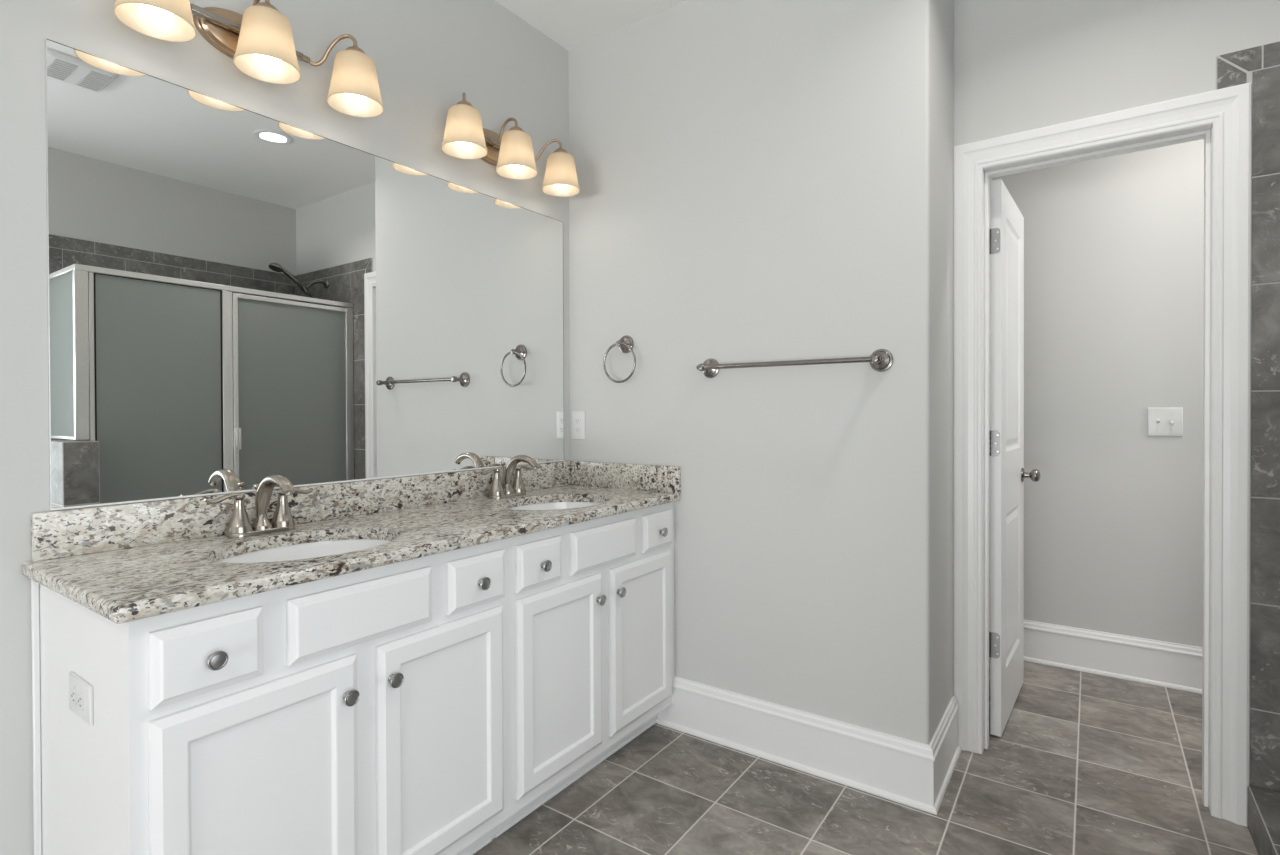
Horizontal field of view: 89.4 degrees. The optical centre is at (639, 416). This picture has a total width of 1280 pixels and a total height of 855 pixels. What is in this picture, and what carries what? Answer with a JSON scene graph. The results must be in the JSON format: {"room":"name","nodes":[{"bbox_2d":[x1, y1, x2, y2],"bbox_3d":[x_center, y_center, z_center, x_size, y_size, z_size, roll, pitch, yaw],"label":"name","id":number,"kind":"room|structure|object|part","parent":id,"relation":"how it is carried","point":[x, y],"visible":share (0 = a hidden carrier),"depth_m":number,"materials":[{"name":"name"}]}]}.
{"room":"bathroom","nodes":[
{"label":"bathroom","id":0,"kind":"room"},
{"bbox_2d":[0,0,569,854],"bbox_3d":[-1.766,-0.166,0.754,0.100,2.740,8.220,0,1,35],"label":"wall","id":1,"kind":"structure","parent":0,"point":[425,54],"depth_m":1.60,"materials":[{"name":"paint"}]},
{"bbox_2d":[113,0,383,117],"bbox_3d":[-0.958,-0.969,1.637,0.212,0.202,0.618,0,1,35],"label":"vanity light","id":2,"kind":"object","parent":1,"relation":"attached to","point":[259,41],"visible":1,"depth_m":1.61,"materials":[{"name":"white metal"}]},
{"bbox_3d":[-1.066,-0.932,1.426,0.147,0.132,0.147,0,1,35],"label":"lamp shade","id":3,"kind":"part","parent":2,"relation":"part of","materials":[{"name":"white glass"}]},
{"bbox_3d":[-1.066,-0.936,1.426,0.062,0.130,0.062,0,1,35],"label":"bulb","id":4,"kind":"part","parent":2,"relation":"part of","materials":[{"name":"white glass"}]},
{"bbox_3d":[-1.033,-0.988,1.690,0.028,0.122,0.224,0,1,35],"label":"plate","id":5,"kind":"part","parent":2,"relation":"part of","materials":[{"name":"brown metal"}]},
{"bbox_3d":[-0.968,-1.030,1.643,0.098,0.080,0.010,0,1,35],"label":"arm","id":6,"kind":"part","parent":2,"relation":"part of","materials":[{"name":"brown metal"}]},
{"bbox_3d":[-0.931,-0.933,1.619,0.147,0.132,0.147,0,1,35],"label":"lamp shade","id":7,"kind":"part","parent":2,"relation":"part of","materials":[{"name":"white glass"}]},
{"bbox_3d":[-0.931,-0.938,1.619,0.062,0.130,0.062,0,1,35],"label":"bulb","id":8,"kind":"part","parent":2,"relation":"part of","materials":[{"name":"white glass"}]},
{"bbox_3d":[-0.860,-1.022,1.809,0.136,0.091,0.021,0,0,-7],"label":"arm","id":9,"kind":"part","parent":2,"relation":"part of","materials":[{"name":"brown metal"}]},
{"bbox_3d":[-0.797,-0.935,1.812,0.147,0.132,0.147,0,1,35],"label":"lamp shade","id":10,"kind":"part","parent":2,"relation":"part of","materials":[{"name":"white glass"}]},
{"bbox_3d":[-0.797,-0.940,1.812,0.062,0.130,0.062,0,1,35],"label":"bulb","id":11,"kind":"part","parent":2,"relation":"part of","materials":[{"name":"white glass"}]},
{"bbox_2d":[31,461,570,561],"bbox_3d":[-0.782,0.247,2.060,0.020,0.100,1.718,0,1,35],"label":"backsplash","id":12,"kind":"structure","parent":1,"relation":"attached to","point":[79,531],"depth_m":1.64,"materials":[{"name":"stone"}]},
{"bbox_2d":[45,38,563,510],"bbox_3d":[-0.792,-0.307,2.053,0.009,1.005,1.643,0,1,35],"label":"wall mirror","id":13,"kind":"object","parent":1,"relation":"attached to","point":[238,297],"visible":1,"depth_m":1.74,"materials":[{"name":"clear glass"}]},
{"bbox_2d":[441,92,579,196],"bbox_3d":[-0.469,-0.976,2.338,0.212,0.202,0.618,0,1,35],"label":"vanity light","id":14,"kind":"object","parent":1,"relation":"attached to","point":[465,137],"visible":1,"depth_m":2.28,"materials":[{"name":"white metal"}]},
{"bbox_3d":[-0.577,-0.943,2.127,0.062,0.130,0.062,0,1,35],"label":"bulb","id":15,"kind":"part","parent":14,"relation":"part of","materials":[{"name":"white glass"}]},
{"bbox_3d":[-0.577,-0.939,2.127,0.147,0.132,0.147,0,1,35],"label":"lamp shade","id":16,"kind":"part","parent":14,"relation":"part of","materials":[{"name":"white glass"}]},
{"bbox_3d":[-0.544,-0.995,2.391,0.028,0.122,0.224,0,1,35],"label":"plate","id":17,"kind":"part","parent":14,"relation":"part of","materials":[{"name":"brown metal"}]},
{"bbox_3d":[-0.478,-1.037,2.345,0.098,0.080,0.010,0,1,35],"label":"arm","id":18,"kind":"part","parent":14,"relation":"part of","materials":[{"name":"brown metal"}]},
{"bbox_3d":[-0.442,-0.940,2.320,0.147,0.132,0.147,0,1,35],"label":"lamp shade","id":19,"kind":"part","parent":14,"relation":"part of","materials":[{"name":"white glass"}]},
{"bbox_3d":[-0.442,-0.945,2.320,0.062,0.130,0.062,0,1,35],"label":"bulb","id":20,"kind":"part","parent":14,"relation":"part of","materials":[{"name":"white glass"}]},
{"bbox_3d":[-0.371,-1.029,2.510,0.136,0.091,0.021,0,0,-7],"label":"arm","id":21,"kind":"part","parent":14,"relation":"part of","materials":[{"name":"brown metal"}]},
{"bbox_3d":[-0.307,-0.942,2.513,0.147,0.132,0.147,0,1,35],"label":"lamp shade","id":22,"kind":"part","parent":14,"relation":"part of","materials":[{"name":"white glass"}]},
{"bbox_3d":[-0.307,-0.947,2.513,0.062,0.130,0.062,0,1,35],"label":"bulb","id":23,"kind":"part","parent":14,"relation":"part of","materials":[{"name":"white glass"}]},
{"bbox_2d":[495,0,686,50],"bbox_3d":[-0.451,-1.574,-0.177,3.320,0.080,8.220,0,1,35],"label":"ceiling","id":24,"kind":"structure","parent":0,"point":[571,24],"depth_m":2.50,"materials":[{"name":"paint"}]},
{"bbox_2d":[568,0,991,744],"bbox_3d":[0.720,-0.192,2.982,1.428,2.740,1.520,0,1,35],"label":"wall","id":25,"kind":"structure","parent":0,"point":[759,180],"depth_m":2.22,"materials":[{"name":"paint"}]},
{"bbox_2d":[572,411,584,439],"bbox_3d":[-0.263,0.039,2.737,0.072,0.119,0.009,0,1,35],"label":"outlet","id":26,"kind":"object","parent":25,"relation":"attached to","point":[578,417],"visible":1,"depth_m":2.73,"materials":[{"name":"white plastic"}]},
{"bbox_2d":[574,418,580,423],"bbox_3d":[-0.264,0.020,2.735,0.034,0.025,0.003,0,1,35],"label":"receptacle","id":27,"kind":"object","parent":26,"relation":"attached to","point":[576,420],"depth_m":2.73,"materials":[{"name":"white plastic"}]},
{"bbox_2d":[574,427,580,432],"bbox_3d":[-0.264,0.059,2.736,0.034,0.025,0.003,0,1,35],"label":"receptacle","id":28,"kind":"object","parent":26,"relation":"attached to","point":[576,429],"depth_m":2.73,"materials":[{"name":"white plastic"}]},
{"bbox_2d":[603,335,635,382],"bbox_3d":[-0.070,-0.227,2.570,0.160,0.193,0.059,0,1,35],"label":"towel ring","id":29,"kind":"object","parent":25,"relation":"attached to","point":[626,343],"visible":1,"depth_m":2.57,"materials":[{"name":"silver metal"}]},
{"bbox_2d":[696,349,892,377],"bbox_3d":[0.486,-0.175,2.170,0.678,0.072,0.079,0,1,35],"label":"towel bar","id":30,"kind":"object","parent":25,"relation":"attached to","point":[881,360],"visible":1,"depth_m":2.09,"materials":[{"name":"silver metal"}]},
{"bbox_2d":[656,676,960,814],"bbox_3d":[0.597,1.088,2.390,1.002,0.190,0.441,0,1,35],"label":"baseboard","id":31,"kind":"structure","parent":25,"relation":"attached to","point":[915,774],"depth_m":2.15,"materials":[{"name":"white paint"}]},
{"bbox_2d":[473,659,1257,854],"bbox_3d":[-0.441,1.246,-0.156,3.320,0.080,8.220,0,1,35],"label":"floor","id":32,"kind":"structure","parent":0,"point":[1081,763],"depth_m":2.00,"materials":[{"name":"tile"}]},
{"bbox_2d":[31,539,508,854],"bbox_3d":[-0.803,0.764,1.555,0.563,0.864,0.859,0,1,35],"label":"vanity cabinet","id":33,"kind":"object","parent":32,"relation":"on","point":[364,712],"visible":0.97,"depth_m":1.31,"materials":[{"name":"white paint"}]},
{"bbox_2d":[69,671,92,725],"bbox_3d":[-1.044,0.526,1.206,0.119,0.072,0.009,0,1,35],"label":"outlet","id":34,"kind":"object","parent":33,"relation":"attached to","point":[80,690],"visible":1,"depth_m":1.19,"materials":[{"name":"white plastic"}]},
{"bbox_2d":[71,687,76,705],"bbox_3d":[-1.062,0.526,1.215,0.025,0.034,0.003,0,1,35],"label":"receptacle","id":35,"kind":"object","parent":34,"relation":"attached to","point":[73,689],"depth_m":1.21,"materials":[{"name":"white plastic"}]},
{"bbox_2d":[78,692,83,710],"bbox_3d":[-1.030,0.526,1.192,0.025,0.034,0.003,0,1,35],"label":"receptacle","id":36,"kind":"object","parent":34,"relation":"attached to","point":[80,694],"depth_m":1.19,"materials":[{"name":"white plastic"}]},
{"bbox_3d":[-0.772,0.430,1.163,0.019,0.130,0.181,0,1,35],"label":"drawer","id":37,"kind":"part","parent":33,"relation":"part of","materials":[{"name":"white paint"}]},
{"bbox_3d":[-0.754,0.433,1.151,0.023,0.034,0.034,0,1,35],"label":"knob","id":38,"kind":"part","parent":33,"relation":"part of","materials":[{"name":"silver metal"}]},
{"bbox_3d":[-0.716,0.790,1.244,0.019,0.552,0.373,0,1,35],"label":"door","id":39,"kind":"part","parent":33,"relation":"part of","materials":[{"name":"white paint"}]},
{"bbox_2d":[22,485,679,623],"bbox_3d":[-0.568,0.313,1.901,0.552,0.030,1.734,0,1,35],"label":"countertop","id":40,"kind":"structure","parent":33,"relation":"on","point":[134,583],"depth_m":1.45,"materials":[{"name":"stone"}]},
{"bbox_2d":[204,474,312,537],"bbox_3d":[-0.972,0.223,1.657,0.207,0.154,0.208,0,0,-14],"label":"faucet","id":41,"kind":"object","parent":40,"relation":"on","point":[239,526],"visible":1,"depth_m":1.64,"materials":[{"name":"silver metal"}]},
{"bbox_3d":[-1.026,0.203,1.600,0.027,0.023,0.093,0,1,35],"label":"lever","id":42,"kind":"part","parent":41,"relation":"part of","materials":[{"name":"silver metal"}]},
{"bbox_3d":[-1.007,0.249,1.627,0.057,0.082,0.057,0,1,35],"label":"handle","id":43,"kind":"part","parent":41,"relation":"part of","materials":[{"name":"silver metal"}]},
{"bbox_3d":[-0.976,0.295,1.671,0.059,0.011,0.163,0,1,35],"label":"deck plate","id":44,"kind":"part","parent":41,"relation":"part of","materials":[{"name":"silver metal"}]},
{"bbox_3d":[-0.925,0.218,1.635,0.175,0.143,0.050,0,1,35],"label":"spout","id":45,"kind":"part","parent":41,"relation":"part of","materials":[{"name":"silver metal"}]},
{"bbox_3d":[-0.946,0.248,1.714,0.057,0.082,0.057,0,1,35],"label":"handle","id":46,"kind":"part","parent":41,"relation":"part of","materials":[{"name":"silver metal"}]},
{"bbox_3d":[-0.927,0.202,1.741,0.027,0.023,0.093,0,1,35],"label":"lever","id":47,"kind":"part","parent":41,"relation":"part of","materials":[{"name":"silver metal"}]},
{"bbox_2d":[219,539,390,562],"bbox_3d":[-0.779,0.411,1.535,0.356,0.159,0.448,0,1,35],"label":"undermount sink","id":48,"kind":"object","parent":40,"relation":"in","point":[324,548],"visible":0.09,"depth_m":1.68,"materials":[{"name":"white ceramic"}]},
{"bbox_2d":[479,455,538,498],"bbox_3d":[-0.481,0.216,2.360,0.207,0.154,0.208,0,0,-14],"label":"faucet","id":49,"kind":"object","parent":40,"relation":"on","point":[498,490],"visible":1,"depth_m":2.35,"materials":[{"name":"silver metal"}]},
{"bbox_3d":[-0.535,0.196,2.303,0.027,0.023,0.093,0,1,35],"label":"lever","id":50,"kind":"part","parent":49,"relation":"part of","materials":[{"name":"silver metal"}]},
{"bbox_3d":[-0.516,0.242,2.331,0.057,0.082,0.057,0,1,35],"label":"handle","id":51,"kind":"part","parent":49,"relation":"part of","materials":[{"name":"silver metal"}]},
{"bbox_3d":[-0.505,0.226,2.388,0.017,0.114,0.017,0,1,35],"label":"lift rod","id":52,"kind":"part","parent":49,"relation":"part of","materials":[{"name":"silver metal"}]},
{"bbox_3d":[-0.485,0.288,2.375,0.059,0.011,0.163,0,1,35],"label":"deck plate","id":53,"kind":"part","parent":49,"relation":"part of","materials":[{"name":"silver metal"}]},
{"bbox_3d":[-0.455,0.241,2.418,0.057,0.082,0.057,0,1,35],"label":"handle","id":54,"kind":"part","parent":49,"relation":"part of","materials":[{"name":"silver metal"}]},
{"bbox_3d":[-0.434,0.211,2.338,0.175,0.143,0.050,0,1,35],"label":"spout","id":55,"kind":"part","parent":49,"relation":"part of","materials":[{"name":"silver metal"}]},
{"bbox_3d":[-0.436,0.195,2.445,0.027,0.023,0.093,0,1,35],"label":"lever","id":56,"kind":"part","parent":49,"relation":"part of","materials":[{"name":"silver metal"}]},
{"bbox_2d":[510,502,600,509],"bbox_3d":[-0.288,0.405,2.238,0.356,0.159,0.448,0,1,35],"label":"undermount sink","id":57,"kind":"object","parent":40,"relation":"in","point":[556,505],"visible":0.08,"depth_m":2.42,"materials":[{"name":"white ceramic"}]},
{"bbox_2d":[571,461,680,492],"bbox_3d":[-0.069,0.240,2.598,0.534,0.100,0.020,0,1,35],"label":"side splash","id":58,"kind":"object","parent":40,"relation":"on","point":[658,478],"visible":1,"depth_m":2.57,"materials":[{"name":"stone"}]},
{"bbox_3d":[-0.609,0.590,1.359,0.023,0.034,0.034,0,1,35],"label":"knob","id":59,"kind":"part","parent":33,"relation":"part of","materials":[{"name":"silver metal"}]},
{"bbox_3d":[-0.548,0.589,1.447,0.023,0.034,0.034,0,1,35],"label":"knob","id":60,"kind":"part","parent":33,"relation":"part of","materials":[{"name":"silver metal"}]},
{"bbox_3d":[-0.475,0.787,1.590,0.019,0.552,0.373,0,1,35],"label":"door","id":61,"kind":"part","parent":33,"relation":"part of","materials":[{"name":"white paint"}]},
{"bbox_3d":[-0.418,0.425,1.670,0.019,0.130,0.187,0,1,35],"label":"drawer","id":62,"kind":"part","parent":33,"relation":"part of","materials":[{"name":"white paint"}]},
{"bbox_3d":[-0.401,0.428,1.658,0.023,0.034,0.034,0,1,35],"label":"knob","id":63,"kind":"part","parent":33,"relation":"part of","materials":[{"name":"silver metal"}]},
{"bbox_2d":[491,502,673,838],"bbox_3d":[-0.311,0.757,2.260,0.563,0.864,0.860,0,1,35],"label":"vanity cabinet","id":64,"kind":"object","parent":32,"relation":"on","point":[591,602],"visible":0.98,"depth_m":2.02,"materials":[{"name":"white paint"}]},
{"bbox_3d":[-0.287,0.423,1.858,0.019,0.130,0.181,0,1,35],"label":"drawer","id":65,"kind":"part","parent":64,"relation":"part of","materials":[{"name":"white paint"}]},
{"bbox_3d":[-0.270,0.426,1.846,0.023,0.034,0.034,0,1,35],"label":"knob","id":66,"kind":"part","parent":64,"relation":"part of","materials":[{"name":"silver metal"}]},
{"bbox_3d":[-0.231,0.783,1.939,0.019,0.552,0.373,0,1,35],"label":"door","id":67,"kind":"part","parent":64,"relation":"part of","materials":[{"name":"white paint"}]},
{"bbox_3d":[-0.124,0.583,2.054,0.023,0.034,0.034,0,1,35],"label":"knob","id":68,"kind":"part","parent":64,"relation":"part of","materials":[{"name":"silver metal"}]},
{"bbox_3d":[-0.063,0.582,2.142,0.023,0.034,0.034,0,1,35],"label":"knob","id":69,"kind":"part","parent":64,"relation":"part of","materials":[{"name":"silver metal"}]},
{"bbox_3d":[0.010,0.780,2.285,0.019,0.552,0.373,0,1,35],"label":"door","id":70,"kind":"part","parent":64,"relation":"part of","materials":[{"name":"white paint"}]},
{"bbox_3d":[0.067,0.418,2.365,0.019,0.130,0.187,0,1,35],"label":"drawer","id":71,"kind":"part","parent":64,"relation":"part of","materials":[{"name":"white paint"}]},
{"bbox_3d":[0.084,0.421,2.353,0.023,0.034,0.034,0,1,35],"label":"knob","id":72,"kind":"part","parent":64,"relation":"part of","materials":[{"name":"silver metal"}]},
{"bbox_2d":[1247,785,1279,854],"bbox_3d":[1.440,1.128,1.215,0.235,0.122,1.431,0,1,35],"label":"shower curb","id":73,"kind":"object","parent":32,"relation":"on","point":[1263,805],"visible":1,"depth_m":1.75,"materials":[{"name":"grey tile"}]},
{"bbox_2d":[992,139,1203,646],"bbox_3d":[1.918,-0.197,3.134,3.220,2.740,0.100,0,1,35],"label":"wall","id":74,"kind":"structure","parent":0,"point":[1114,245],"depth_m":2.92,"materials":[{"name":"paint"}]},
{"bbox_2d":[1024,620,1202,693],"bbox_3d":[2.431,1.079,2.711,1.686,0.190,0.026,0,1,35],"label":"baseboard","id":75,"kind":"structure","parent":74,"relation":"attached to","point":[1148,661],"depth_m":2.91,"materials":[{"name":"white paint"}]},
{"bbox_2d":[1147,407,1182,436],"bbox_3d":[2.278,0.025,2.808,0.120,0.125,0.024,0,1,35],"label":"light switch","id":76,"kind":"object","parent":74,"relation":"attached to","point":[1160,421],"visible":1,"depth_m":2.81,"materials":[{"name":"white plastic"}]},
{"bbox_2d":[954,0,1279,145],"bbox_3d":[1.848,-0.187,1.873,1.692,2.740,0.115,0,1,35],"label":"wall","id":77,"kind":"structure","parent":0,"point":[1020,65],"depth_m":2.09,"materials":[{"name":"paint"}]},
{"bbox_2d":[953,82,1250,826],"bbox_3d":[1.468,0.113,2.130,0.774,2.136,0.137,0,1,35],"label":"door frame","id":78,"kind":"structure","parent":77,"relation":"attached to","point":[1228,109],"depth_m":1.95,"materials":[{"name":"white paint"}]},
{"bbox_2d":[989,179,1039,736],"bbox_3d":[1.501,0.153,2.577,0.112,2.028,0.605,0,1,37],"label":"door","id":79,"kind":"structure","parent":78,"relation":"attached to","point":[1006,233],"depth_m":2.47,"materials":[{"name":"white paint"}]},
{"bbox_3d":[1.665,0.252,2.755,0.068,0.062,0.062,0,1,37],"label":"knob","id":80,"kind":"part","parent":79,"relation":"part of","materials":[{"name":"silver metal"}]},
{"bbox_2d":[1216,41,1279,791],"bbox_3d":[2.100,0.065,1.623,0.990,2.238,0.010,0,1,35],"label":"tiled wall","id":81,"kind":"structure","parent":77,"relation":"attached to","point":[1258,65],"depth_m":1.84,"materials":[{"name":"grey tile"}]}
]}

